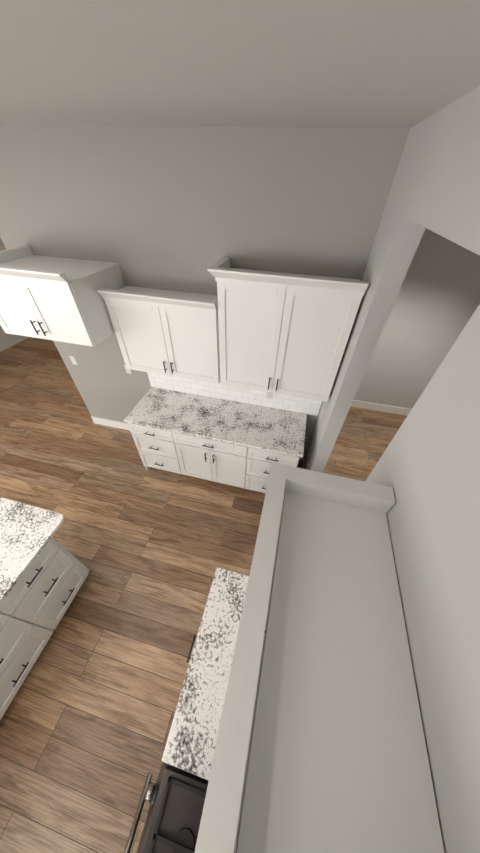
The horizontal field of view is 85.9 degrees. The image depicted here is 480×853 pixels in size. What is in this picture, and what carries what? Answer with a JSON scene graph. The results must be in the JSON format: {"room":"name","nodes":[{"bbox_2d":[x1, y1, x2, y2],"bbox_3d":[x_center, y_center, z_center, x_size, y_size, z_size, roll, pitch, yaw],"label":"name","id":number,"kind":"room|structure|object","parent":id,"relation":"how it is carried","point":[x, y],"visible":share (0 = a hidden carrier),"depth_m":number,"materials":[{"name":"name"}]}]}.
{"room":"kitchen","nodes":[
{"label":"kitchen","id":0,"kind":"room"},
{"bbox_2d":[0,237,27,351],"bbox_3d":[-6.225,0.443,1.201,0.120,3.030,12.510,11,45,9],"label":"wall","id":1,"kind":"structure","parent":0,"point":[7,340],"depth_m":5.55,"materials":[{"name":"paint"}]},
{"bbox_2d":[0,337,406,852],"bbox_3d":[-1.784,2.369,1.627,9.320,0.100,12.630,11,45,9],"label":"floor","id":2,"kind":"structure","parent":0,"point":[86,720],"depth_m":2.42,"materials":[{"name":"brown wood"}]},
{"bbox_2d":[0,533,88,719],"bbox_3d":[-2.011,1.927,1.367,0.704,0.884,2.582,11,45,9],"label":"kitchen island","id":3,"kind":"object","parent":2,"relation":"on","point":[43,574],"depth_m":1.88,"materials":[{"name":"wood"}]},
{"bbox_2d":[0,497,11,512],"bbox_3d":[-2.322,1.493,1.147,0.400,0.030,2.735,11,45,9],"label":"island countertop","id":4,"kind":"structure","parent":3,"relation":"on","point":[4,503],"depth_m":2.04,"materials":[{"name":"white stone"}]},
{"bbox_2d":[0,501,63,600],"bbox_3d":[-1.899,1.573,1.080,0.472,0.030,2.735,11,45,9],"label":"island countertop","id":5,"kind":"structure","parent":3,"relation":"on","point":[25,530],"depth_m":1.87,"materials":[{"name":"white stone"}]},
{"bbox_2d":[127,423,187,475],"bbox_3d":[-0.877,0.112,3.265,0.583,0.883,0.626,11,45,9],"label":"base cabinet","id":6,"kind":"object","parent":2,"relation":"on","point":[158,448],"depth_m":2.97,"materials":[{"name":"wood"}]},
{"bbox_2d":[124,762,208,852],"bbox_3d":[-0.204,2.115,1.048,0.689,1.150,0.878,11,45,9],"label":"range","id":7,"kind":"object","parent":2,"relation":"on","point":[174,796],"visible":0.44,"depth_m":1.09,"materials":[{"name":"black metal"}]},
{"bbox_2d":[162,567,248,780],"bbox_3d":[0.021,1.618,1.734,0.664,0.914,0.835,11,45,9],"label":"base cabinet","id":8,"kind":"object","parent":2,"relation":"on","point":[191,740],"visible":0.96,"depth_m":1.36,"materials":[{"name":"stone"}]},
{"bbox_2d":[176,431,247,487],"bbox_3d":[-0.258,0.230,3.167,0.818,0.883,0.626,11,45,9],"label":"base cabinet","id":9,"kind":"object","parent":2,"relation":"on","point":[236,444],"depth_m":2.88,"materials":[{"name":"wood"}]},
{"bbox_2d":[124,387,306,457],"bbox_3d":[-0.247,-0.096,2.846,1.910,0.030,0.631,11,45,9],"label":"countertop","id":10,"kind":"structure","parent":9,"relation":"on","point":[249,425],"depth_m":2.80,"materials":[{"name":"white stone"}]},
{"bbox_2d":[244,447,299,492],"bbox_3d":[0.362,0.347,3.069,0.583,0.883,0.626,11,45,9],"label":"base cabinet","id":11,"kind":"object","parent":2,"relation":"on","point":[259,462],"depth_m":2.70,"materials":[{"name":"wood"}]},
{"bbox_2d":[0,126,409,464],"bbox_3d":[-0.654,-0.889,2.762,3.223,3.030,0.120,11,45,9],"label":"wall","id":12,"kind":"structure","parent":0,"point":[182,209],"depth_m":1.87,"materials":[{"name":"paint"}]},
{"bbox_2d":[0,245,124,346],"bbox_3d":[-1.612,-1.152,2.256,0.942,0.555,0.681,11,45,9],"label":"upper cabinet","id":13,"kind":"object","parent":12,"relation":"attached to","point":[60,299],"visible":0.98,"depth_m":2.09,"materials":[{"name":"white wood"}]},
{"bbox_2d":[69,356,77,364],"bbox_3d":[-2.079,-0.825,3.218,0.070,0.115,0.007,11,45,9],"label":"light switch","id":14,"kind":"object","parent":12,"relation":"attached to","point":[73,359],"visible":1,"depth_m":3.21,"materials":[{"name":"white plastic"}]},
{"bbox_2d":[90,416,129,430],"bbox_3d":[-1.706,0.002,3.884,1.196,0.135,0.016,11,45,9],"label":"baseboard","id":15,"kind":"structure","parent":12,"relation":"attached to","point":[110,423],"depth_m":3.92,"materials":[{"name":"white wood"}]},
{"bbox_2d":[124,365,131,373],"bbox_3d":[-1.351,-0.687,3.103,0.070,0.115,0.008,11,45,9],"label":"outlet","id":16,"kind":"object","parent":12,"relation":"attached to","point":[128,370],"visible":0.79,"depth_m":3.11,"materials":[{"name":"white plastic"}]},
{"bbox_2d":[97,286,219,383],"bbox_3d":[-0.636,-0.869,2.404,0.992,0.758,0.391,11,45,9],"label":"upper cabinet","id":17,"kind":"object","parent":12,"relation":"attached to","point":[168,332],"visible":1,"depth_m":2.26,"materials":[{"name":"white wood"}]},
{"bbox_2d":[147,372,321,415],"bbox_3d":[-0.112,-0.479,2.879,2.031,0.478,0.008,11,45,9],"label":"tile backsplash","id":18,"kind":"structure","parent":12,"relation":"attached to","point":[257,397],"depth_m":2.96,"materials":[{"name":"white tile"}]},
{"bbox_2d":[266,392,272,398],"bbox_3d":[0.326,-0.355,2.837,0.070,0.115,0.008,11,45,9],"label":"outlet","id":19,"kind":"object","parent":18,"relation":"attached to","point":[269,395],"visible":0.79,"depth_m":2.85,"materials":[{"name":"white plastic"}]},
{"bbox_2d":[207,257,368,401],"bbox_3d":[0.325,-0.767,2.173,1.060,0.983,0.391,11,45,9],"label":"upper cabinet","id":20,"kind":"object","parent":12,"relation":"attached to","point":[284,333],"visible":1,"depth_m":1.98,"materials":[{"name":"white wood"}]},
{"bbox_2d":[0,0,479,127],"bbox_3d":[-1.706,0.131,-0.560,9.320,0.100,12.630,11,45,9],"label":"ceiling","id":21,"kind":"structure","parent":0,"point":[285,63],"depth_m":0.66,"materials":[{"name":"paint"}]},
{"bbox_2d":[304,86,479,852],"bbox_3d":[-0.168,2.627,-0.820,0.120,3.030,9.635,11,45,9],"label":"wall","id":22,"kind":"structure","parent":0,"point":[427,467],"depth_m":0.64,"materials":[{"name":"paint"}]},
{"bbox_2d":[194,462,443,852],"bbox_3d":[0.188,0.714,0.820,0.391,0.748,0.853,11,45,9],"label":"upper cabinet","id":23,"kind":"object","parent":22,"relation":"attached to","point":[320,746],"visible":1,"depth_m":0.53,"materials":[{"name":"white wood"}]},
{"bbox_2d":[353,228,479,408],"bbox_3d":[2.467,-1.387,3.382,2.460,3.030,0.120,11,45,9],"label":"wall","id":24,"kind":"structure","parent":0,"point":[436,304],"depth_m":3.33,"materials":[{"name":"paint"}]},
{"bbox_2d":[351,400,411,415],"bbox_3d":[2.473,-0.295,4.337,2.340,0.135,0.016,11,45,9],"label":"baseboard","id":25,"kind":"structure","parent":24,"relation":"attached to","point":[381,408],"depth_m":4.33,"materials":[{"name":"white wood"}]}
]}

